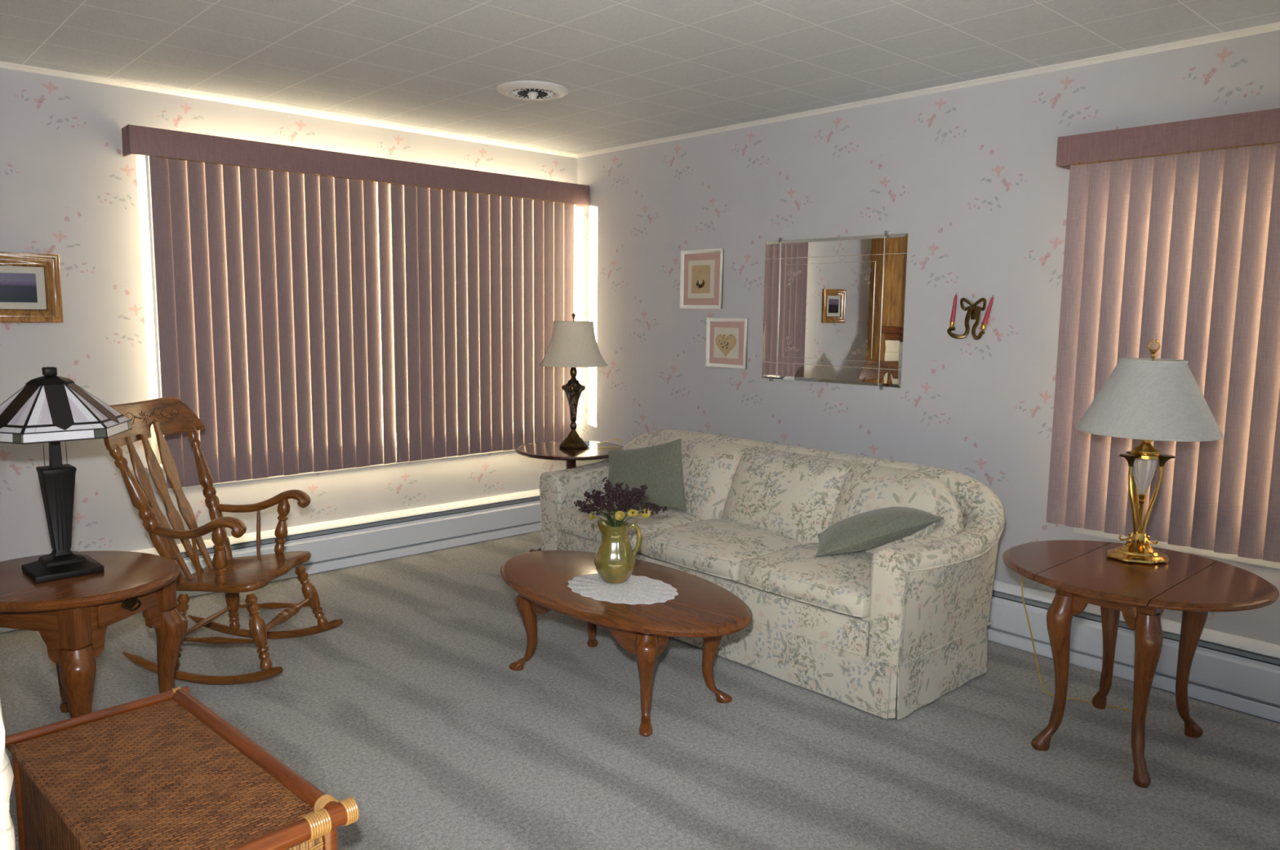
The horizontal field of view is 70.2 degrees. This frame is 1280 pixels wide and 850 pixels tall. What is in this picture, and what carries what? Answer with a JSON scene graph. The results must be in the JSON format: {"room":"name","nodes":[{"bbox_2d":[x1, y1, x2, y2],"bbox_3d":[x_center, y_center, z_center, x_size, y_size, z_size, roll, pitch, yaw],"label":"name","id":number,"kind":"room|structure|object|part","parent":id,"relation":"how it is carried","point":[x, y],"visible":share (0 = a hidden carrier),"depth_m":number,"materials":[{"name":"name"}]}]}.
{"room":"living room","nodes":[
{"label":"living room","id":0,"kind":"room"},
{"bbox_2d":[0,67,577,561],"bbox_3d":[-1.788,-0.420,4.902,3.835,2.440,0.100,-6,10,-42],"label":"wall","id":1,"kind":"structure","parent":0,"point":[68,188],"depth_m":4.21,"materials":[{"name":"paper"}]},
{"bbox_2d":[0,251,63,322],"bbox_3d":[-2.698,-0.593,3.936,0.335,0.300,0.033,-6,10,-42],"label":"picture frame","id":2,"kind":"object","parent":1,"relation":"attached to","point":[30,284],"visible":1,"depth_m":3.97,"materials":[{"name":"brown wood"}]},
{"bbox_2d":[0,272,37,302],"bbox_3d":[-2.701,-0.594,3.940,0.155,0.125,0.003,-6,10,-42],"label":"photo","id":3,"kind":"object","parent":2,"relation":"attached to","point":[15,287],"depth_m":3.95},
{"bbox_2d":[0,488,540,632],"bbox_3d":[-1.806,0.673,4.914,3.650,0.258,0.071,-6,10,-42],"label":"baseboard heater","id":4,"kind":"object","parent":1,"relation":"attached to","point":[338,544],"visible":0.39,"depth_m":5.24,"materials":[{"name":"white metal"}]},
{"bbox_3d":[-1.824,0.671,4.933,3.650,0.258,0.019,-6,10,-42],"label":"plate","id":5,"kind":"part","parent":4,"relation":"part of","materials":[{"name":"white metal"}]},
{"bbox_3d":[-1.790,0.674,4.896,3.650,0.137,0.024,-6,10,-42],"label":"panel","id":6,"kind":"part","parent":4,"relation":"part of","materials":[{"name":"white metal"}]},
{"bbox_2d":[0,61,577,158],"bbox_3d":[-1.770,-1.611,4.676,3.735,0.022,0.020,-6,10,-42],"label":"trim","id":7,"kind":"structure","parent":1,"relation":"attached to","point":[2,64],"depth_m":4.55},
{"bbox_2d":[135,154,524,491],"bbox_3d":[-1.435,-0.604,5.182,2.590,1.663,0.107,-6,10,-42],"label":"window","id":8,"kind":"structure","parent":1,"relation":"in","point":[140,159],"depth_m":4.35,"materials":[{"name":"white"}]},
{"bbox_3d":[-1.426,0.165,5.259,2.590,0.119,0.056,-6,10,-42],"label":"sill","id":9,"kind":"part","parent":8,"relation":"part of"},
{"bbox_2d":[121,124,589,488],"bbox_3d":[-1.354,-0.620,5.115,2.672,1.674,0.138,-6,10,-42],"label":"vertical blinds","id":10,"kind":"object","parent":8,"relation":"attached to","point":[254,386],"visible":0.95,"depth_m":4.89,"materials":[{"name":"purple fabric"}]},
{"bbox_3d":[-1.305,-1.315,4.980,2.446,0.010,0.011,-6,10,-42],"label":"gold bead trim","id":11,"kind":"part","parent":10,"relation":"part of","materials":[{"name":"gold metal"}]},
{"bbox_2d":[0,529,1279,849],"bbox_3d":[-0.325,1.159,2.700,5.100,0.120,5.800,-6,10,-42],"label":"floor","id":12,"kind":"structure","parent":0,"point":[412,708],"depth_m":3.07,"materials":[{"name":"grey carpet"}]},
{"bbox_2d":[0,698,15,849],"bbox_3d":[-2.035,0.436,2.514,0.117,1.322,2.805,-6,10,-42],"label":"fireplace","id":13,"kind":"object","parent":12,"relation":"on","point":[6,775],"visible":1,"depth_m":1.54,"materials":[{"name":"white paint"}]},
{"bbox_2d":[0,550,186,717],"bbox_3d":[-1.833,0.760,2.932,0.692,0.580,0.604,2,7,12],"label":"end table","id":14,"kind":"object","parent":12,"relation":"on","point":[72,615],"visible":0.8,"depth_m":2.76,"materials":[{"name":"brown wood"}]},
{"bbox_3d":[-2.010,0.806,3.179,0.118,0.425,0.118,2,7,12],"label":"leg","id":15,"kind":"part","parent":14,"relation":"part of","materials":[{"name":"brown wood"}]},
{"bbox_2d":[0,366,132,583],"bbox_3d":[-1.843,0.144,2.877,0.442,0.654,0.395,-6,10,-44],"label":"glass lamp","id":16,"kind":"object","parent":14,"relation":"on","point":[51,408],"visible":1,"depth_m":2.82,"materials":[{"name":"black metal"}]},
{"bbox_3d":[-1.841,-0.054,2.853,0.437,0.165,0.389,-6,10,-44],"label":"lamp shade","id":17,"kind":"part","parent":16,"relation":"part of","materials":[{"name":"white glass"}]},
{"bbox_3d":[-1.807,0.111,2.872,0.003,0.195,0.003,-6,10,-44],"label":"pull chain","id":18,"kind":"part","parent":16,"relation":"part of","materials":[{"name":"gold metal"}]},
{"bbox_3d":[-1.669,0.593,2.691,0.060,0.126,0.060,2,7,12],"label":"corner post","id":19,"kind":"part","parent":14,"relation":"part of","materials":[{"name":"brown wood"}]},
{"bbox_3d":[-1.658,0.869,2.703,0.118,0.425,0.118,2,7,12],"label":"leg","id":20,"kind":"part","parent":14,"relation":"part of","materials":[{"name":"brown wood"}]},
{"bbox_3d":[-1.605,0.562,2.857,0.008,0.083,0.236,2,7,12],"label":"drawer","id":21,"kind":"part","parent":14,"relation":"part of","materials":[{"name":"brown wood"}]},
{"bbox_3d":[-1.590,0.559,2.853,0.023,0.042,0.068,2,7,12],"label":"drawer pull","id":22,"kind":"part","parent":14,"relation":"part of","materials":[{"name":"gold metal"}]},
{"bbox_3d":[-1.592,0.551,3.036,0.060,0.126,0.060,2,7,12],"label":"corner post","id":23,"kind":"part","parent":14,"relation":"part of","materials":[{"name":"brown wood"}]},
{"bbox_3d":[-1.573,0.823,3.084,0.118,0.425,0.118,2,7,12],"label":"leg","id":24,"kind":"part","parent":14,"relation":"part of","materials":[{"name":"brown wood"}]},
{"bbox_2d":[4,685,359,849],"bbox_3d":[-1.018,0.951,1.960,0.840,0.458,0.444,7,10,43],"label":"trunk","id":25,"kind":"object","parent":12,"relation":"on","point":[164,771],"visible":1,"depth_m":1.91,"materials":[{"name":"brown wicker"}]},
{"bbox_3d":[-1.413,0.947,2.098,0.032,0.423,0.031,7,10,43],"label":"corner post","id":26,"kind":"part","parent":25,"relation":"part of","materials":[{"name":"brown wood"}]},
{"bbox_3d":[-1.133,0.964,1.833,0.735,0.362,0.012,7,10,43],"label":"woven panel","id":27,"kind":"part","parent":25,"relation":"part of","materials":[{"name":"wicker"}]},
{"bbox_3d":[-1.309,0.704,2.209,0.025,0.025,0.407,7,10,43],"label":"rail","id":28,"kind":"part","parent":25,"relation":"part of","materials":[{"name":"brown wood"}]},
{"bbox_3d":[-0.898,0.730,2.072,0.813,0.037,0.037,7,10,43],"label":"rail","id":29,"kind":"part","parent":25,"relation":"part of","materials":[{"name":"brown wood"}]},
{"bbox_3d":[-0.728,0.789,1.667,0.042,0.042,0.441,7,10,43],"label":"rail","id":30,"kind":"part","parent":25,"relation":"part of","materials":[{"name":"brown wood"}]},
{"bbox_3d":[-0.732,0.986,1.695,0.012,0.362,0.305,7,10,43],"label":"woven panel","id":31,"kind":"part","parent":25,"relation":"part of","materials":[{"name":"wicker"}]},
{"bbox_3d":[-0.617,0.990,1.823,0.032,0.423,0.031,7,10,43],"label":"corner post","id":32,"kind":"part","parent":25,"relation":"part of","materials":[{"name":"brown wood"}]},
{"bbox_2d":[103,396,342,684],"bbox_3d":[-1.662,0.434,3.652,0.714,1.052,0.600,1,7,6],"label":"rocking chair","id":33,"kind":"object","parent":12,"relation":"on","point":[228,575],"visible":0.9,"depth_m":3.60,"materials":[{"name":"brown wood"}]},
{"bbox_3d":[-1.865,0.343,3.449,0.234,0.566,0.055,-2,7,-17],"label":"post","id":34,"kind":"part","parent":33,"relation":"part of","materials":[{"name":"brown wood"}]},
{"bbox_3d":[-1.958,-0.020,3.626,0.110,0.151,0.600,1,7,6],"label":"crest rail","id":35,"kind":"part","parent":33,"relation":"part of","materials":[{"name":"brown wood"}]},
{"bbox_3d":[-1.780,0.800,3.515,0.057,0.297,0.095,7,9,40],"label":"leg","id":36,"kind":"part","parent":33,"relation":"part of","materials":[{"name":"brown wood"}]},
{"bbox_3d":[-1.654,0.383,3.399,0.399,0.099,0.072,2,7,12],"label":"armrest","id":37,"kind":"part","parent":33,"relation":"part of","materials":[{"name":"brown wood"}]},
{"bbox_3d":[-1.824,0.292,3.864,0.234,0.566,0.055,4,8,28],"label":"post","id":38,"kind":"part","parent":33,"relation":"part of","materials":[{"name":"brown wood"}]},
{"bbox_3d":[-1.573,0.491,3.408,0.053,0.236,0.073,-3,8,-28],"label":"arm post","id":39,"kind":"part","parent":33,"relation":"part of","materials":[{"name":"brown wood"}]},
{"bbox_3d":[-1.742,0.754,3.894,0.057,0.297,0.095,-3,8,-29],"label":"leg","id":40,"kind":"part","parent":33,"relation":"part of","materials":[{"name":"brown wood"}]},
{"bbox_3d":[-1.597,0.593,3.665,0.380,0.067,0.510,1,7,6],"label":"seat","id":41,"kind":"part","parent":33,"relation":"part of","materials":[{"name":"brown wood"}]},
{"bbox_3d":[-1.445,0.788,3.451,0.127,0.292,0.056,6,9,37],"label":"leg","id":42,"kind":"part","parent":33,"relation":"part of","materials":[{"name":"brown wood"}]},
{"bbox_3d":[-1.606,0.324,3.879,0.399,0.099,0.072,1,7,-1],"label":"armrest","id":43,"kind":"part","parent":33,"relation":"part of","materials":[{"name":"brown wood"}]},
{"bbox_3d":[-1.525,0.433,3.881,0.053,0.236,0.073,6,9,39],"label":"arm post","id":44,"kind":"part","parent":33,"relation":"part of","materials":[{"name":"brown wood"}]},
{"bbox_3d":[-1.401,0.735,3.885,0.127,0.292,0.056,-3,8,-26],"label":"leg","id":45,"kind":"part","parent":33,"relation":"part of","materials":[{"name":"brown wood"}]},
{"bbox_2d":[515,440,623,551],"bbox_3d":[-0.386,0.457,5.090,0.612,0.665,0.612,4,8,27],"label":"pedestal table","id":46,"kind":"object","parent":12,"relation":"on","point":[548,450],"visible":0.33,"depth_m":4.95,"materials":[{"name":"brown wood"}]},
{"bbox_2d":[539,312,607,448],"bbox_3d":[-0.367,-0.245,5.033,0.377,0.741,0.377,-6,10,-42],"label":"table lamp","id":47,"kind":"object","parent":46,"relation":"on","point":[573,344],"visible":1,"depth_m":4.91,"materials":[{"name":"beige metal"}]},
{"bbox_2d":[563,378,582,422],"bbox_3d":[-0.368,-0.135,5.046,0.112,0.238,0.112,-6,10,-42],"label":"lamp base","id":48,"kind":"object","parent":47,"relation":"attached to","point":[573,389],"depth_m":5.01,"materials":[{"name":"brown metal"}]},
{"bbox_3d":[-0.365,-0.449,5.007,0.372,0.238,0.372,-6,10,-42],"label":"lamp shade","id":49,"kind":"part","parent":47,"relation":"part of","materials":[{"name":"beige fabric"}]},
{"bbox_3d":[-0.365,-0.418,5.011,0.040,0.332,0.040,-6,10,-42],"label":"stem","id":50,"kind":"part","parent":47,"relation":"part of","materials":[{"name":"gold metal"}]},
{"bbox_3d":[-0.366,-0.333,5.022,0.377,0.008,0.377,-6,10,-42],"label":"rim trim","id":51,"kind":"part","parent":47,"relation":"part of","materials":[{"name":"beige fabric"}]},
{"bbox_3d":[-0.364,-0.565,4.993,0.221,0.008,0.221,-6,10,-42],"label":"rim trim","id":52,"kind":"part","parent":47,"relation":"part of","materials":[{"name":"beige fabric"}]},
{"bbox_2d":[591,439,622,447],"bbox_3d":[-0.186,0.102,5.099,0.170,0.038,0.064,0,7,-2],"label":"lamp cord","id":53,"kind":"object","parent":46,"relation":"on","point":[611,439],"visible":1,"depth_m":5.11,"materials":[{"name":"gold metal"}]},
{"bbox_2d":[500,550,752,736],"bbox_3d":[-0.090,0.802,3.491,0.664,0.400,1.220,-6,10,-42],"label":"coffee table","id":54,"kind":"object","parent":12,"relation":"on","point":[702,608],"visible":0.91,"depth_m":3.26,"materials":[{"name":"brown wood"}]},
{"bbox_3d":[-0.462,0.811,3.631,0.124,0.338,0.081,0,7,-6],"label":"leg","id":55,"kind":"part","parent":54,"relation":"part of","materials":[{"name":"brown wood"}]},
{"bbox_3d":[-0.200,0.785,3.872,0.081,0.338,0.124,2,7,11],"label":"leg","id":56,"kind":"part","parent":54,"relation":"part of","materials":[{"name":"brown wood"}]},
{"bbox_2d":[567,573,678,604],"bbox_3d":[-0.067,0.609,3.410,0.452,0.003,0.342,6,9,36],"label":"doily","id":57,"kind":"object","parent":54,"relation":"on","point":[637,589],"visible":0.87,"depth_m":3.38,"materials":[{"name":"white fabric"}]},
{"bbox_2d":[594,519,641,582],"bbox_3d":[-0.094,0.480,3.482,0.155,0.234,0.156,-6,10,-42],"label":"pitcher","id":58,"kind":"object","parent":57,"relation":"on","point":[615,562],"visible":0.94,"depth_m":3.43,"materials":[{"name":"green ceramic"}]},
{"bbox_2d":[573,476,666,526],"bbox_3d":[-0.074,0.294,3.464,0.354,0.186,0.171,0,7,-3],"label":"dried flowers","id":59,"kind":"object","parent":58,"relation":"in","point":[618,513],"visible":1,"depth_m":3.45,"materials":[{"name":"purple plant"}]},
{"bbox_3d":[-0.022,0.440,3.476,0.056,0.132,0.011,1,7,0],"label":"handle","id":60,"kind":"part","parent":58,"relation":"part of","materials":[{"name":"green ceramic"}]},
{"bbox_3d":[0.019,0.881,3.117,0.081,0.338,0.124,2,7,11],"label":"leg","id":61,"kind":"part","parent":54,"relation":"part of","materials":[{"name":"brown wood"}]},
{"bbox_3d":[0.281,0.854,3.357,0.124,0.338,0.081,0,7,-6],"label":"leg","id":62,"kind":"part","parent":54,"relation":"part of","materials":[{"name":"brown wood"}]},
{"bbox_2d":[538,429,1004,719],"bbox_3d":[0.458,0.518,4.147,0.810,0.795,2.236,-6,10,-42],"label":"sofa","id":63,"kind":"object","parent":12,"relation":"on","point":[918,604],"visible":0.78,"depth_m":3.60,"materials":[{"name":"fabric"}]},
{"bbox_3d":[-0.466,0.444,4.621,0.007,0.415,0.144,-6,10,-42],"label":"welt cord","id":64,"kind":"part","parent":63,"relation":"part of","materials":[{"name":"fabric"}]},
{"bbox_3d":[-0.454,0.444,4.632,0.036,0.411,0.137,-6,10,-42],"label":"arm","id":65,"kind":"part","parent":63,"relation":"part of","materials":[{"name":"fabric"}]},
{"bbox_3d":[-0.009,0.479,4.512,0.613,0.080,0.641,-6,10,-42],"label":"welt cord","id":66,"kind":"part","parent":63,"relation":"part of","materials":[{"name":"fabric"}]},
{"bbox_2d":[552,500,702,550],"bbox_3d":[-0.009,0.461,4.510,0.624,0.124,0.652,-6,10,-42],"label":"seat cushion","id":67,"kind":"object","parent":63,"relation":"on","point":[567,518],"depth_m":4.36,"materials":[{"name":"fabric"}]},
{"bbox_2d":[604,439,686,510],"bbox_3d":[0.038,0.226,4.574,0.545,0.328,0.168,5,8,32],"label":"throw pillow","id":68,"kind":"object","parent":63,"relation":"on","point":[657,467],"visible":0.84,"depth_m":4.52,"materials":[{"name":"green fabric"}]},
{"bbox_2d":[644,435,752,519],"bbox_3d":[0.219,0.248,4.672,0.335,0.355,0.763,-6,10,-42],"label":"cushion","id":69,"kind":"object","parent":63,"relation":"on","point":[711,464],"depth_m":4.43,"materials":[{"name":"fabric"}]},
{"bbox_3d":[0.195,0.745,3.932,0.008,0.007,2.050,-6,10,-42],"label":"welt cord","id":70,"kind":"part","parent":63,"relation":"part of","materials":[{"name":"fabric"}]},
{"bbox_2d":[640,518,801,579],"bbox_3d":[0.408,0.521,4.064,0.624,0.124,0.599,-6,10,-42],"label":"seat cushion","id":71,"kind":"object","parent":63,"relation":"on","point":[719,548],"depth_m":3.92,"materials":[{"name":"fabric"}]},
{"bbox_3d":[0.408,0.539,4.067,0.613,0.080,0.588,-6,10,-42],"label":"welt cord","id":72,"kind":"part","parent":63,"relation":"part of","materials":[{"name":"fabric"}]},
{"bbox_3d":[0.477,0.283,4.133,0.766,0.202,2.236,-6,10,-42],"label":"welt cord","id":73,"kind":"part","parent":63,"relation":"part of","materials":[{"name":"fabric"}]},
{"bbox_3d":[0.192,0.843,3.942,0.017,0.194,2.019,-6,10,-42],"label":"skirt panel","id":74,"kind":"part","parent":63,"relation":"part of","materials":[{"name":"fabric"}]},
{"bbox_2d":[721,446,857,544],"bbox_3d":[0.684,0.315,4.175,0.335,0.355,0.596,-6,10,-42],"label":"cushion","id":75,"kind":"object","parent":63,"relation":"on","point":[793,493],"depth_m":4.08,"materials":[{"name":"fabric"}]},
{"bbox_3d":[0.808,0.597,3.639,0.613,0.080,0.593,-6,10,-42],"label":"welt cord","id":76,"kind":"part","parent":63,"relation":"part of","materials":[{"name":"fabric"}]},
{"bbox_2d":[738,542,874,616],"bbox_3d":[0.808,0.579,3.636,0.624,0.124,0.604,-6,10,-42],"label":"seat cushion","id":77,"kind":"object","parent":63,"relation":"on","point":[842,583],"depth_m":3.47,"materials":[{"name":"fabric"}]},
{"bbox_2d":[815,506,943,556],"bbox_3d":[0.960,0.419,3.686,0.478,0.199,0.322,2,7,12],"label":"throw pillow","id":78,"kind":"object","parent":63,"relation":"on","point":[871,529],"visible":0.91,"depth_m":3.58,"materials":[{"name":"green fabric"}]},
{"bbox_2d":[830,462,946,553],"bbox_3d":[1.071,0.371,3.761,0.335,0.355,0.536,-6,10,-42],"label":"cushion","id":79,"kind":"object","parent":63,"relation":"on","point":[861,486],"depth_m":3.75,"materials":[{"name":"fabric"}]},
{"bbox_3d":[0.866,0.637,3.196,0.007,0.419,0.141,-6,10,-42],"label":"welt cord","id":80,"kind":"part","parent":63,"relation":"part of","materials":[{"name":"fabric"}]},
{"bbox_3d":[0.877,0.636,3.208,0.036,0.411,0.137,-6,10,-42],"label":"arm","id":81,"kind":"part","parent":63,"relation":"part of","materials":[{"name":"fabric"}]},
{"bbox_3d":[1.150,0.917,3.429,0.660,0.195,0.017,-6,10,-43],"label":"skirt panel","id":82,"kind":"part","parent":63,"relation":"part of","materials":[{"name":"fabric"}]},
{"bbox_3d":[1.153,0.820,3.419,0.700,0.007,0.009,-6,10,-42],"label":"welt cord","id":83,"kind":"part","parent":63,"relation":"part of","materials":[{"name":"fabric"}]},
{"bbox_2d":[1002,539,1279,787],"bbox_3d":[1.624,0.773,3.050,0.774,0.605,0.821,-6,10,-42],"label":"table","id":84,"kind":"object","parent":12,"relation":"on","point":[1081,573],"visible":0.99,"depth_m":2.94,"materials":[{"name":"brown wood"}]},
{"bbox_3d":[1.365,0.814,3.002,0.116,0.530,0.075,-1,7,-15],"label":"leg","id":85,"kind":"part","parent":84,"relation":"part of","materials":[{"name":"brown wood"}]},
{"bbox_2d":[1021,576,1132,712],"bbox_3d":[1.612,0.748,3.323,0.419,0.586,0.130,4,8,28],"label":"lamp cord","id":86,"kind":"object","parent":84,"relation":"hanging from","point":[1042,685],"visible":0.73,"depth_m":3.38,"materials":[{"name":"gold metal"}]},
{"bbox_3d":[1.446,0.529,2.851,0.024,0.030,0.316,-6,10,-42],"label":"support rail","id":87,"kind":"part","parent":84,"relation":"part of","materials":[{"name":"brown wood"}]},
{"bbox_3d":[1.696,0.780,3.307,0.075,0.530,0.116,3,7,19],"label":"leg","id":88,"kind":"part","parent":84,"relation":"part of","materials":[{"name":"brown wood"}]},
{"bbox_3d":[1.550,0.841,2.803,0.075,0.530,0.116,3,7,19],"label":"leg","id":89,"kind":"part","parent":84,"relation":"part of","materials":[{"name":"brown wood"}]},
{"bbox_2d":[1075,339,1222,564],"bbox_3d":[1.715,0.086,3.090,0.434,0.749,0.434,2,7,8],"label":"brass table lamp","id":90,"kind":"object","parent":84,"relation":"on","point":[1147,400],"visible":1,"depth_m":2.97,"materials":[{"name":"white fabric"}]},
{"bbox_3d":[1.682,0.269,3.105,0.055,0.260,0.015,-1,7,-13],"label":"curved arm","id":91,"kind":"part","parent":90,"relation":"part of","materials":[{"name":"gold metal"}]},
{"bbox_3d":[1.713,0.264,3.144,0.015,0.260,0.055,1,7,0],"label":"curved arm","id":92,"kind":"part","parent":90,"relation":"part of","materials":[{"name":"gold metal"}]},
{"bbox_3d":[1.717,-0.068,3.071,0.090,0.364,0.090,1,7,0],"label":"crown","id":93,"kind":"part","parent":90,"relation":"part of","materials":[{"name":"white fabric"}]},
{"bbox_3d":[1.716,0.021,3.082,0.435,0.009,0.435,1,7,0],"label":"rim trim","id":94,"kind":"part","parent":90,"relation":"part of","materials":[{"name":"white fabric"}]},
{"bbox_3d":[1.717,-0.096,3.067,0.434,0.244,0.434,1,7,0],"label":"lamp shade","id":95,"kind":"part","parent":90,"relation":"part of","materials":[{"name":"white fabric"}]},
{"bbox_3d":[1.744,0.269,3.105,0.055,0.260,0.015,2,7,14],"label":"curved arm","id":96,"kind":"part","parent":90,"relation":"part of","materials":[{"name":"gold metal"}]},
{"bbox_3d":[1.718,-0.215,3.052,0.205,0.009,0.205,1,7,0],"label":"rim trim","id":97,"kind":"part","parent":90,"relation":"part of","materials":[{"name":"white fabric"}]},
{"bbox_3d":[1.882,0.807,3.108,0.116,0.530,0.075,-1,7,-15],"label":"leg","id":98,"kind":"part","parent":84,"relation":"part of","materials":[{"name":"brown wood"}]},
{"bbox_2d":[0,0,1279,153],"bbox_3d":[-0.296,-1.371,2.387,5.100,0.100,5.800,-6,10,-42],"label":"ceiling","id":99,"kind":"structure","parent":0,"point":[632,71],"depth_m":3.54,"materials":[{"name":"tile"}]},
{"bbox_2d":[496,80,568,101],"bbox_3d":[-0.496,-1.525,4.208,0.330,0.048,0.330,-6,10,-42],"label":"ceiling vent","id":100,"kind":"object","parent":99,"relation":"in","point":[530,91],"visible":1,"depth_m":4.15,"materials":[{"name":"metal"}]},
{"bbox_3d":[-0.496,-1.522,4.208,0.052,0.043,0.052,-6,10,-42],"label":"knob","id":101,"kind":"part","parent":100,"relation":"part of","materials":[{"name":"white plastic"}]},
{"bbox_2d":[576,30,1279,644],"bbox_3d":[1.518,-0.282,4.091,0.100,2.440,5.600,-6,10,-42],"label":"wall","id":102,"kind":"structure","parent":0,"point":[976,187],"depth_m":4.24,"materials":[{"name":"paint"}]},
{"bbox_2d":[680,248,724,308],"bbox_3d":[0.350,-0.833,5.209,0.019,0.335,0.322,-6,10,-42],"label":"picture frame","id":103,"kind":"object","parent":102,"relation":"attached to","point":[701,271],"visible":1,"depth_m":5.20,"materials":[{"name":"pink paper"}]},
{"bbox_2d":[691,264,710,293],"bbox_3d":[0.347,-0.833,5.207,0.003,0.158,0.140,-6,10,-42],"label":"print","id":104,"kind":"object","parent":103,"relation":"attached to","point":[700,273],"depth_m":5.20,"materials":[{"name":"paper"}]},
{"bbox_2d":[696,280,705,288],"bbox_3d":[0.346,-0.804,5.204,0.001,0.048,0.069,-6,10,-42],"label":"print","id":105,"kind":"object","parent":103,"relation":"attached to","point":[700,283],"depth_m":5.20},
{"bbox_2d":[705,317,748,368],"bbox_3d":[0.483,-0.460,5.106,0.019,0.278,0.296,-6,10,-42],"label":"picture frame","id":106,"kind":"object","parent":102,"relation":"attached to","point":[726,338],"visible":1,"depth_m":5.10,"materials":[{"name":"white metal"}]},
{"bbox_2d":[761,231,908,390],"bbox_3d":[0.953,-0.575,4.584,0.022,0.754,0.838,-6,10,-42],"label":"wall mirror","id":107,"kind":"object","parent":102,"relation":"attached to","point":[833,311],"visible":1,"depth_m":4.55,"materials":[{"name":"clear glass"}]},
{"bbox_2d":[577,22,1279,158],"bbox_3d":[1.488,-1.477,3.902,0.020,0.022,5.600,-6,10,-42],"label":"trim","id":108,"kind":"structure","parent":102,"relation":"attached to","point":[1273,26],"depth_m":3.92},
{"bbox_2d":[946,297,987,339],"bbox_3d":[1.453,-0.468,4.011,0.074,0.184,0.188,-6,10,-42],"label":"candle sconce","id":109,"kind":"object","parent":102,"relation":"attached to","point":[975,310],"visible":1,"depth_m":4.01,"materials":[{"name":"brown metal"}]},
{"bbox_2d":[950,292,957,321],"bbox_3d":[1.391,-0.523,4.039,0.021,0.126,0.026,-6,10,-42],"label":"candle","id":110,"kind":"object","parent":109,"relation":"in","point":[954,304],"visible":1,"depth_m":4.03,"materials":[{"name":"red wax"}]},
{"bbox_3d":[1.479,-0.490,4.022,0.018,0.050,0.028,-6,10,-42],"label":"wall plate","id":111,"kind":"part","parent":109,"relation":"part of","materials":[{"name":"brown metal"}]},
{"bbox_2d":[982,294,993,324],"bbox_3d":[1.499,-0.498,3.925,0.021,0.125,0.043,-6,10,-42],"label":"candle","id":112,"kind":"object","parent":109,"relation":"in","point":[985,319],"visible":1,"depth_m":3.92,"materials":[{"name":"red wax"}]},
{"bbox_2d":[986,579,1279,722],"bbox_3d":[1.425,0.801,4.185,0.071,0.258,5.400,-6,10,-42],"label":"baseboard heater","id":113,"kind":"object","parent":102,"relation":"attached to","point":[1228,670],"visible":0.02,"depth_m":3.50,"materials":[{"name":"white metal"}]},
{"bbox_3d":[1.444,0.799,4.202,0.019,0.258,5.400,-6,10,-42],"label":"plate","id":114,"kind":"part","parent":113,"relation":"part of","materials":[{"name":"white metal"}]},
{"bbox_2d":[1045,107,1279,562],"bbox_3d":[2.309,-0.281,3.054,0.138,1.552,1.854,-6,10,-42],"label":"vertical blinds","id":115,"kind":"object","parent":102,"relation":"attached to","point":[1172,233],"visible":0.99,"depth_m":3.35,"materials":[{"name":"pink fabric"}]},
{"bbox_3d":[2.245,-0.935,2.957,0.011,0.010,1.640,-6,10,-42],"label":"gold bead trim","id":116,"kind":"part","parent":115,"relation":"part of","materials":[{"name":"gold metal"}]},
{"bbox_2d":[1074,527,1279,568],"bbox_3d":[2.341,-0.201,3.179,0.107,1.443,1.500,-6,10,-42],"label":"window","id":117,"kind":"structure","parent":102,"relation":"in","point":[1162,544],"depth_m":3.46,"materials":[{"name":"white"}]}
]}

